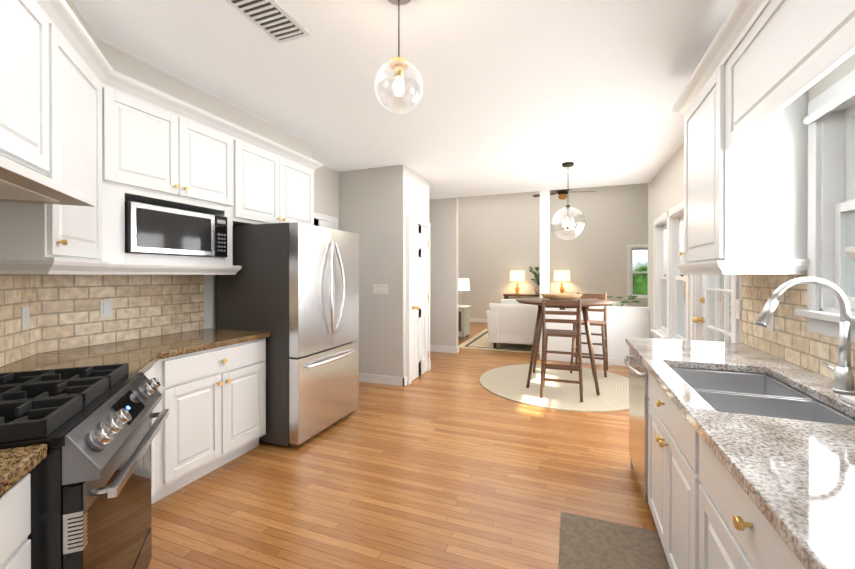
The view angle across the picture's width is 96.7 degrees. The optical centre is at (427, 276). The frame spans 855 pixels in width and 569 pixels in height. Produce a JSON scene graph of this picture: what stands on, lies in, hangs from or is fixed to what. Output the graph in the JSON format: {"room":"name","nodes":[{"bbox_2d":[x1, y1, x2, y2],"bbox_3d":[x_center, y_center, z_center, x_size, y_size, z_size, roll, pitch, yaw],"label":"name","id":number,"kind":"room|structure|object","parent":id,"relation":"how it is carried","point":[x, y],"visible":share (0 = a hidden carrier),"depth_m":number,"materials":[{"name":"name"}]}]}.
{"room":"kitchen","nodes":[
{"label":"kitchen","id":0,"kind":"room"},
{"bbox_2d":[65,0,144,70],"bbox_3d":[-1.159,-1.269,0.357,2.653,0.175,2.889,0,0,21],"label":"soffit","id":1,"kind":"structure","parent":0,"point":[119,61],"depth_m":2.24,"materials":[{"name":"grey paint"}]},
{"bbox_2d":[45,165,338,352],"bbox_3d":[-1.795,-0.008,3.517,0.120,2.720,3.220,0,0,21],"label":"wall","id":2,"kind":"structure","parent":0,"point":[326,190],"depth_m":4.71,"materials":[{"name":"grey paint"}]},
{"bbox_2d":[39,274,211,352],"bbox_3d":[-2.035,-0.003,2.701,0.012,0.884,1.125,0,0,21],"label":"backsplash","id":3,"kind":"structure","parent":2,"relation":"attached to","point":[144,306],"depth_m":2.56,"materials":[{"name":"tile"}]},
{"bbox_2d":[100,299,111,317],"bbox_3d":[-2.104,0.211,2.490,0.009,0.120,0.070,0,0,21],"label":"outlet","id":4,"kind":"object","parent":3,"relation":"attached to","point":[106,308],"visible":1,"depth_m":2.49,"materials":[{"name":"white plastic"}]},
{"bbox_2d":[102,87,243,210],"bbox_3d":[-1.852,-0.825,2.697,0.347,0.560,0.981,0,0,21],"label":"upper cabinet","id":5,"kind":"object","parent":2,"relation":"attached to","point":[152,155],"depth_m":2.53,"materials":[{"name":"white wood"}]},
{"bbox_2d":[125,201,226,256],"bbox_3d":[-1.827,-0.304,2.683,0.332,0.311,0.696,0,0,21],"label":"microwave","id":6,"kind":"object","parent":5,"relation":"in","point":[155,229],"visible":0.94,"depth_m":2.55,"materials":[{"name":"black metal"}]},
{"bbox_2d":[194,143,313,226],"bbox_3d":[-1.534,-0.778,3.534,0.347,0.660,1.077,0,0,21],"label":"upper cabinet","id":7,"kind":"object","parent":2,"relation":"attached to","point":[276,189],"depth_m":3.41,"materials":[{"name":"white wood"}]},
{"bbox_2d":[314,212,337,229],"bbox_3d":[-1.332,0.293,4.540,0.018,2.110,0.900,0,0,21],"label":"door frame","id":8,"kind":"structure","parent":2,"relation":"attached to","point":[332,223],"depth_m":4.71,"materials":[{"name":"white"}]},
{"bbox_2d":[359,373,405,385],"bbox_3d":[-0.724,1.295,4.839,0.946,0.105,0.036,0,0,21],"label":"baseboard","id":9,"kind":"structure","parent":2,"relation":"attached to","point":[386,380],"depth_m":4.76,"materials":[{"name":"white wood"}]},
{"bbox_2d":[117,63,311,157],"bbox_3d":[-1.725,-1.279,3.079,0.318,0.175,2.060,0,0,21],"label":"soffit","id":10,"kind":"structure","parent":0,"point":[146,74],"depth_m":2.86,"materials":[{"name":"grey paint"}]},
{"bbox_2d":[148,322,656,568],"bbox_3d":[0.403,1.373,4.547,9.500,0.050,13.400,0,0,21],"label":"floor","id":11,"kind":"structure","parent":0,"point":[448,461],"depth_m":2.43,"materials":[{"name":"brown wood"}]},
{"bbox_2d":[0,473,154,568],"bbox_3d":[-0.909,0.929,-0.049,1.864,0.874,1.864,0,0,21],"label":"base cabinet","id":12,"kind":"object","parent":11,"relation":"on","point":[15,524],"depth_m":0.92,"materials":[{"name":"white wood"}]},
{"bbox_2d":[0,444,46,496],"bbox_3d":[-1.119,0.469,0.125,2.436,0.039,2.040,0,0,21],"label":"countertop","id":13,"kind":"structure","parent":12,"relation":"on","point":[18,464],"depth_m":0.93,"materials":[{"name":"stone"}]},
{"bbox_2d":[0,363,168,568],"bbox_3d":[-1.358,0.874,1.288,0.684,0.972,0.754,0,0,-24],"label":"gas range","id":14,"kind":"object","parent":11,"relation":"on","point":[93,429],"visible":1,"depth_m":1.19,"materials":[{"name":"black metal"}]},
{"bbox_2d":[144,365,154,488],"bbox_3d":[-1.752,0.921,1.829,0.805,0.874,0.805,0,0,21],"label":"base cabinet","id":15,"kind":"object","parent":11,"relation":"on","point":[149,373],"depth_m":2.12,"materials":[{"name":"white wood"}]},
{"bbox_2d":[0,328,269,372],"bbox_3d":[-1.667,0.461,2.260,1.009,0.039,1.689,0,0,21],"label":"countertop","id":16,"kind":"structure","parent":15,"relation":"on","point":[140,354],"depth_m":2.27,"materials":[{"name":"stone"}]},
{"bbox_2d":[151,338,265,503],"bbox_3d":[-1.691,0.918,2.704,0.649,0.874,0.872,0,0,21],"label":"base cabinet","id":17,"kind":"object","parent":11,"relation":"on","point":[213,400],"visible":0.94,"depth_m":2.52,"materials":[{"name":"white wood"}]},
{"bbox_2d":[216,222,358,446],"bbox_3d":[-1.212,0.465,3.491,0.930,1.775,0.895,0,0,21],"label":"refrigerator","id":18,"kind":"object","parent":11,"relation":"on","point":[292,289],"visible":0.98,"depth_m":3.09,"materials":[{"name":"grey metal"}]},
{"bbox_2d":[339,165,428,376],"bbox_3d":[-1.047,-0.015,5.441,1.950,2.720,0.910,0,0,21],"label":"wall block","id":19,"kind":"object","parent":11,"relation":"on","point":[377,205],"visible":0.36,"depth_m":4.79,"materials":[{"name":"grey paint"}]},
{"bbox_2d":[373,284,387,293],"bbox_3d":[-0.587,0.158,4.772,0.197,0.115,0.016,0,0,21],"label":"switch plate","id":20,"kind":"object","parent":19,"relation":"attached to","point":[380,288],"visible":1,"depth_m":4.76,"materials":[{"name":"white plastic"}]},
{"bbox_2d":[406,215,429,383],"bbox_3d":[-0.078,0.291,5.085,0.115,2.110,0.750,0,0,21],"label":"closet door frame","id":21,"kind":"object","parent":19,"relation":"attached to","point":[417,297],"visible":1,"depth_m":5.03,"materials":[{"name":"white wood"}]},
{"bbox_2d":[458,305,470,339],"bbox_3d":[0.278,0.989,8.392,1.270,0.690,0.500,0,0,21],"label":"console","id":22,"kind":"object","parent":11,"relation":"on","point":[463,320],"visible":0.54,"depth_m":8.00,"materials":[{"name":"grey paint"}]},
{"bbox_2d":[458,278,469,305],"bbox_3d":[0.722,0.330,8.220,0.380,0.627,0.380,0,0,21],"label":"table lamp","id":23,"kind":"object","parent":22,"relation":"on","point":[463,284],"visible":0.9,"depth_m":8.05,"materials":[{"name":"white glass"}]},
{"bbox_2d":[459,329,539,353],"bbox_3d":[2.752,1.330,7.698,3.750,0.010,2.640,0,0,21],"label":"living room rug","id":24,"kind":"object","parent":11,"relation":"on","point":[480,340],"visible":0.21,"depth_m":7.31,"materials":[{"name":"beige fabric"}]},
{"bbox_2d":[486,299,625,347],"bbox_3d":[2.422,0.877,6.928,2.537,0.900,0.990,0,0,21],"label":"sofa","id":25,"kind":"object","parent":24,"relation":"on","point":[511,321],"visible":0.33,"depth_m":6.79,"materials":[{"name":"fabric"}]},
{"bbox_2d":[503,293,539,298],"bbox_3d":[2.984,0.902,10.133,1.850,0.850,0.440,0,0,21],"label":"media console","id":26,"kind":"object","parent":11,"relation":"on","point":[506,295],"visible":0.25,"depth_m":10.11,"materials":[{"name":"brown wood"}]},
{"bbox_2d":[510,270,524,293],"bbox_3d":[2.439,0.145,10.316,0.400,0.660,0.400,0,0,21],"label":"table lamp","id":27,"kind":"object","parent":26,"relation":"on","point":[517,275],"visible":1,"depth_m":10.17,"materials":[{"name":"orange fabric"}]},
{"bbox_2d":[529,266,539,294],"bbox_3d":[2.967,0.087,10.099,0.544,0.779,0.356,0,0,21],"label":"potted plant","id":28,"kind":"object","parent":26,"relation":"on","point":[537,289],"visible":0.56,"depth_m":10.06,"materials":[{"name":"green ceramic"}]},
{"bbox_2d":[554,271,569,293],"bbox_3d":[3.505,0.147,9.910,0.400,0.660,0.400,0,0,21],"label":"table lamp","id":29,"kind":"object","parent":26,"relation":"on","point":[561,276],"visible":0.9,"depth_m":9.76,"materials":[{"name":"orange fabric"}]},
{"bbox_2d":[540,190,549,359],"bbox_3d":[1.905,-0.018,6.169,0.150,2.720,0.150,0,0,21],"label":"post","id":30,"kind":"object","parent":11,"relation":"on","point":[545,242],"visible":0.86,"depth_m":6.09,"materials":[{"name":"white"}]},
{"bbox_2d":[480,364,628,411],"bbox_3d":[1.669,1.340,4.782,2.000,0.012,2.000,0,0,21],"label":"round jute rug","id":31,"kind":"object","parent":11,"relation":"on","point":[508,382],"visible":0.88,"depth_m":4.53,"materials":[{"name":"beige wicker"}]},
{"bbox_2d":[540,298,582,401],"bbox_3d":[1.522,0.785,4.307,0.462,1.092,0.472,0,0,21],"label":"bar stool","id":32,"kind":"object","parent":31,"relation":"on","point":[546,333],"visible":1,"depth_m":4.14,"materials":[{"name":"brown wood"}]},
{"bbox_2d":[516,298,613,394],"bbox_3d":[1.690,0.813,4.751,1.140,1.033,1.140,0,0,21],"label":"bar table","id":33,"kind":"object","parent":31,"relation":"on","point":[586,303],"visible":0.65,"depth_m":4.53,"materials":[{"name":"brown wood"}]},
{"bbox_2d":[541,294,581,299],"bbox_3d":[1.661,0.258,4.728,0.500,0.073,0.310,0,0,21],"label":"dough bowl","id":34,"kind":"object","parent":33,"relation":"on","point":[561,296],"visible":0.83,"depth_m":4.62,"materials":[{"name":"brown wood"}]},
{"bbox_2d":[570,292,607,376],"bbox_3d":[2.263,0.781,5.298,0.462,1.093,0.472,0,0,29],"label":"bar stool","id":35,"kind":"object","parent":31,"relation":"on","point":[603,344],"visible":0.71,"depth_m":5.35,"materials":[{"name":"brown wood"}]},
{"bbox_2d":[558,512,669,568],"bbox_3d":[0.741,1.351,1.428,0.490,0.015,1.410,0,0,21],"label":"kitchen mat","id":36,"kind":"object","parent":11,"relation":"on","point":[585,542],"visible":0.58,"depth_m":1.89,"materials":[{"name":"brown fabric"}]},
{"bbox_2d":[602,295,639,305],"bbox_3d":[3.014,0.819,6.009,0.606,1.047,0.375,0,0,21],"label":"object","id":37,"kind":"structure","parent":11,"relation":"on","point":[625,301],"depth_m":5.94,"materials":[{"name":"green plant"}]},
{"bbox_2d":[624,347,649,502],"bbox_3d":[1.563,0.918,2.296,0.662,0.867,0.614,0,0,21],"label":"dishwasher","id":38,"kind":"object","parent":11,"relation":"on","point":[638,411],"visible":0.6,"depth_m":2.27,"materials":[{"name":"silver metal"}]},
{"bbox_2d":[690,424,805,568],"bbox_3d":[1.049,0.926,0.728,0.672,0.874,0.872,0,0,21],"label":"base cabinet","id":39,"kind":"object","parent":11,"relation":"on","point":[706,512],"depth_m":1.04,"materials":[{"name":"white wood"}]},
{"bbox_2d":[648,367,854,568],"bbox_3d":[1.351,0.923,1.523,0.672,0.874,0.976,0,0,21],"label":"base cabinet","id":40,"kind":"object","parent":11,"relation":"on","point":[668,428],"depth_m":1.61,"materials":[{"name":"white wood"}]},
{"bbox_2d":[625,337,854,568],"bbox_3d":[0.928,0.468,0.444,0.697,0.039,4.690,0,0,21],"label":"countertop","id":41,"kind":"structure","parent":40,"relation":"on","point":[794,479],"depth_m":1.00,"materials":[{"name":"stone"}]},
{"bbox_2d":[671,368,854,425],"bbox_3d":[1.313,0.589,1.566,0.436,0.208,0.816,0,0,21],"label":"undermount sink","id":42,"kind":"object","parent":41,"relation":"in","point":[750,394],"visible":0.23,"depth_m":1.58,"materials":[{"name":"silver metal"}]},
{"bbox_2d":[756,277,854,394],"bbox_3d":[1.504,0.222,1.547,0.308,0.442,0.169,0,0,21],"label":"gooseneck faucet","id":43,"kind":"object","parent":41,"relation":"on","point":[843,371],"visible":1,"depth_m":1.46,"materials":[{"name":"silver metal"}]},
{"bbox_2d":[840,395,854,405],"bbox_3d":[1.472,0.437,1.130,0.135,0.016,0.480,0,0,21],"label":"tray","id":44,"kind":"object","parent":41,"relation":"on","point":[849,399],"visible":1,"depth_m":1.34,"materials":[{"name":"white"}]},
{"bbox_2d":[71,0,736,199],"bbox_3d":[-0.431,-1.424,2.554,5.150,0.120,8.300,0,0,21],"label":"ceiling","id":45,"kind":"structure","parent":0,"point":[519,96],"depth_m":2.58,"materials":[{"name":"white paint"}]},
{"bbox_2d":[225,0,310,42],"bbox_3d":[-0.824,-1.353,1.986,0.220,0.017,0.380,0,0,21],"label":"ceiling vent","id":46,"kind":"object","parent":45,"relation":"in","point":[276,21],"visible":1,"depth_m":1.99,"materials":[{"name":"white metal"}]},
{"bbox_2d":[374,0,422,113],"bbox_3d":[-0.136,-1.071,1.800,0.230,0.579,0.230,0,0,21],"label":"globe pendant light","id":47,"kind":"object","parent":45,"relation":"hanging from","point":[398,65],"visible":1,"depth_m":1.79,"materials":[{"name":"clear glass"}]},
{"bbox_2d":[551,162,585,239],"bbox_3d":[1.707,-0.907,4.620,0.400,0.929,0.400,0,0,21],"label":"globe pendant light","id":48,"kind":"object","parent":45,"relation":"hanging from","point":[566,165],"visible":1,"depth_m":4.60,"materials":[{"name":"clear glass"}]},
{"bbox_2d":[429,197,457,346],"bbox_3d":[-0.406,-0.021,7.054,2.000,2.720,0.120,0,0,21],"label":"wall","id":49,"kind":"structure","parent":0,"point":[443,217],"depth_m":6.71,"materials":[{"name":"grey paint"}]},
{"bbox_2d":[430,345,457,352],"bbox_3d":[0.188,1.287,6.771,0.716,0.105,0.036,0,0,21],"label":"baseboard","id":50,"kind":"structure","parent":49,"relation":"attached to","point":[433,348],"depth_m":6.71,"materials":[{"name":"white wood"}]},
{"bbox_2d":[457,183,648,318],"bbox_3d":[2.190,-0.625,10.782,8.400,3.900,0.140,0,0,21],"label":"wall","id":51,"kind":"structure","parent":0,"point":[498,238],"depth_m":10.25,"materials":[{"name":"grey paint"}]},
{"bbox_2d":[470,318,486,322],"bbox_3d":[2.162,1.272,10.717,8.160,0.105,0.016,0,0,21],"label":"baseboard","id":52,"kind":"structure","parent":51,"relation":"attached to","point":[471,319],"depth_m":10.97,"materials":[{"name":"white wood"}]},
{"bbox_2d":[626,244,647,301],"bbox_3d":[5.348,-0.086,9.553,0.640,1.430,0.195,0,0,21],"label":"living room window","id":53,"kind":"structure","parent":51,"relation":"in","point":[630,288],"depth_m":9.58,"materials":[{"name":"white wood"}]},
{"bbox_2d":[549,262,730,358],"bbox_3d":[3.195,-0.606,5.676,2.630,3.900,0.160,0,0,21],"label":"wall","id":54,"kind":"structure","parent":0,"point":[623,322],"depth_m":5.76,"materials":[{"name":"white paint"}]},
{"bbox_2d":[549,354,628,365],"bbox_3d":[2.593,1.291,5.845,1.370,0.105,0.016,0,0,21],"label":"baseboard","id":55,"kind":"structure","parent":54,"relation":"attached to","point":[553,357],"depth_m":5.89,"materials":[{"name":"white wood"}]},
{"bbox_2d":[648,53,854,342],"bbox_3d":[1.898,-0.002,1.806,0.140,2.720,8.250,0,0,21],"label":"wall","id":56,"kind":"structure","parent":0,"point":[666,189],"depth_m":4.43,"materials":[{"name":"grey paint"}]},
{"bbox_2d":[650,200,689,339],"bbox_3d":[2.859,0.031,4.410,0.195,1.595,1.690,0,0,21],"label":"double-hung windows","id":57,"kind":"structure","parent":56,"relation":"in","point":[670,299],"depth_m":4.37,"materials":[{"name":"white wood"}]},
{"bbox_2d":[690,275,738,342],"bbox_3d":[2.356,0.286,3.072,0.184,2.135,1.070,0,0,21],"label":"glass door","id":58,"kind":"structure","parent":56,"relation":"attached to","point":[702,310],"depth_m":3.35,"materials":[{"name":"glass"},{"name":"white painted wood"},{"name":"brass"}]},
{"bbox_2d":[680,40,815,262],"bbox_3d":[1.791,-0.593,2.214,0.347,1.020,0.700,0,0,21],"label":"upper cabinet","id":59,"kind":"object","parent":56,"relation":"attached to","point":[745,162],"depth_m":1.88,"materials":[{"name":"white wood"}]},
{"bbox_2d":[672,0,854,274],"bbox_3d":[1.075,-0.593,0.407,0.399,1.177,4.732,0,0,21],"label":"crown molding","id":60,"kind":"structure","parent":59,"relation":"attached to","point":[743,16],"depth_m":1.88,"materials":[{"name":"white wood"}]},
{"bbox_2d":[742,274,854,383],"bbox_3d":[1.251,0.186,0.320,0.012,0.524,4.690,0,0,21],"label":"backsplash","id":61,"kind":"structure","parent":56,"relation":"attached to","point":[791,339],"depth_m":1.99,"materials":[{"name":"tile"}]},
{"bbox_2d":[736,299,741,318],"bbox_3d":[2.097,0.221,2.556,0.021,0.130,0.070,0,0,21],"label":"outlet","id":62,"kind":"object","parent":61,"relation":"attached to","point":[738,302],"depth_m":2.54,"materials":[{"name":"white plastic"}]},
{"bbox_2d":[767,313,773,331],"bbox_3d":[1.933,0.247,2.141,0.009,0.120,0.070,0,0,21],"label":"outlet","id":63,"kind":"object","parent":61,"relation":"attached to","point":[770,326],"depth_m":2.13,"materials":[{"name":"white plastic"}]},
{"bbox_2d":[795,69,854,341],"bbox_3d":[1.716,-0.280,1.404,0.195,1.080,0.850,0,0,21],"label":"window","id":64,"kind":"structure","parent":56,"relation":"in","point":[829,120],"depth_m":1.71,"materials":[{"name":"white wood"}]},
{"bbox_3d":[-1.456,0.004,0.283,2.984,2.720,2.984,0,0,21],"label":"wall","id":65,"kind":"structure","parent":0,"visible":0},
{"bbox_2d":[0,274,38,366],"bbox_3d":[-1.437,0.220,0.402,0.012,0.456,3.900,0,0,-24],"label":"backsplash","id":66,"kind":"structure","parent":65,"relation":"attached to","point":[17,293],"depth_m":1.98,"materials":[{"name":"tile"}]},
{"bbox_2d":[21,306,29,329],"bbox_3d":[-2.164,0.223,2.048,0.009,0.120,0.070,0,0,-24],"label":"outlet","id":67,"kind":"object","parent":66,"relation":"attached to","point":[25,317],"visible":1,"depth_m":2.04,"materials":[{"name":"white plastic"}]},
{"bbox_2d":[0,0,102,239],"bbox_3d":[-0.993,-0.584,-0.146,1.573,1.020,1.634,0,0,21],"label":"upper cabinet","id":68,"kind":"object","parent":65,"relation":"attached to","point":[50,106],"depth_m":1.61,"materials":[{"name":"white wood"}]},
{"bbox_2d":[0,0,322,274],"bbox_3d":[-1.187,-0.593,0.506,2.070,1.177,2.704,0,0,21],"label":"crown molding","id":69,"kind":"structure","parent":68,"relation":"attached to","point":[60,15],"depth_m":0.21,"materials":[{"name":"white wood"}]},
{"bbox_2d":[0,232,102,260],"bbox_3d":[-1.876,-0.592,1.823,0.732,1.020,0.670,0,0,21],"label":"upper cabinet","id":70,"kind":"object","parent":65,"relation":"attached to","point":[71,247],"depth_m":1.68,"materials":[{"name":"white wood"}]},
{"bbox_2d":[0,155,94,206],"bbox_3d":[-1.507,-0.363,1.157,0.497,0.126,0.934,0,0,-24],"label":"hood canopy","id":71,"kind":"object","parent":70,"relation":"attached to","point":[20,183],"visible":1,"depth_m":1.34,"materials":[{"name":"white wood"}]},
{"bbox_3d":[1.400,-2.088,8.702,8.400,1.160,4.700,0,0,21],"label":"ceiling","id":72,"kind":"structure","parent":0,"visible":0},
{"bbox_2d":[532,189,595,199],"bbox_3d":[2.895,-2.100,8.125,1.295,0.930,1.238,0,0,21],"label":"ceiling fan","id":73,"kind":"object","parent":72,"relation":"hanging from","point":[562,193],"visible":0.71,"depth_m":8.01,"materials":[{"name":"brown metal"}]},
{"label":"outside","id":74,"kind":"structure","parent":0,"visible":0},
{"bbox_2d":[633,250,647,294],"bbox_3d":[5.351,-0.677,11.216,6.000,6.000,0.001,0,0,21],"label":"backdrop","id":75,"kind":"structure","parent":74,"point":[638,262],"depth_m":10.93,"materials":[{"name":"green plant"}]}
]}

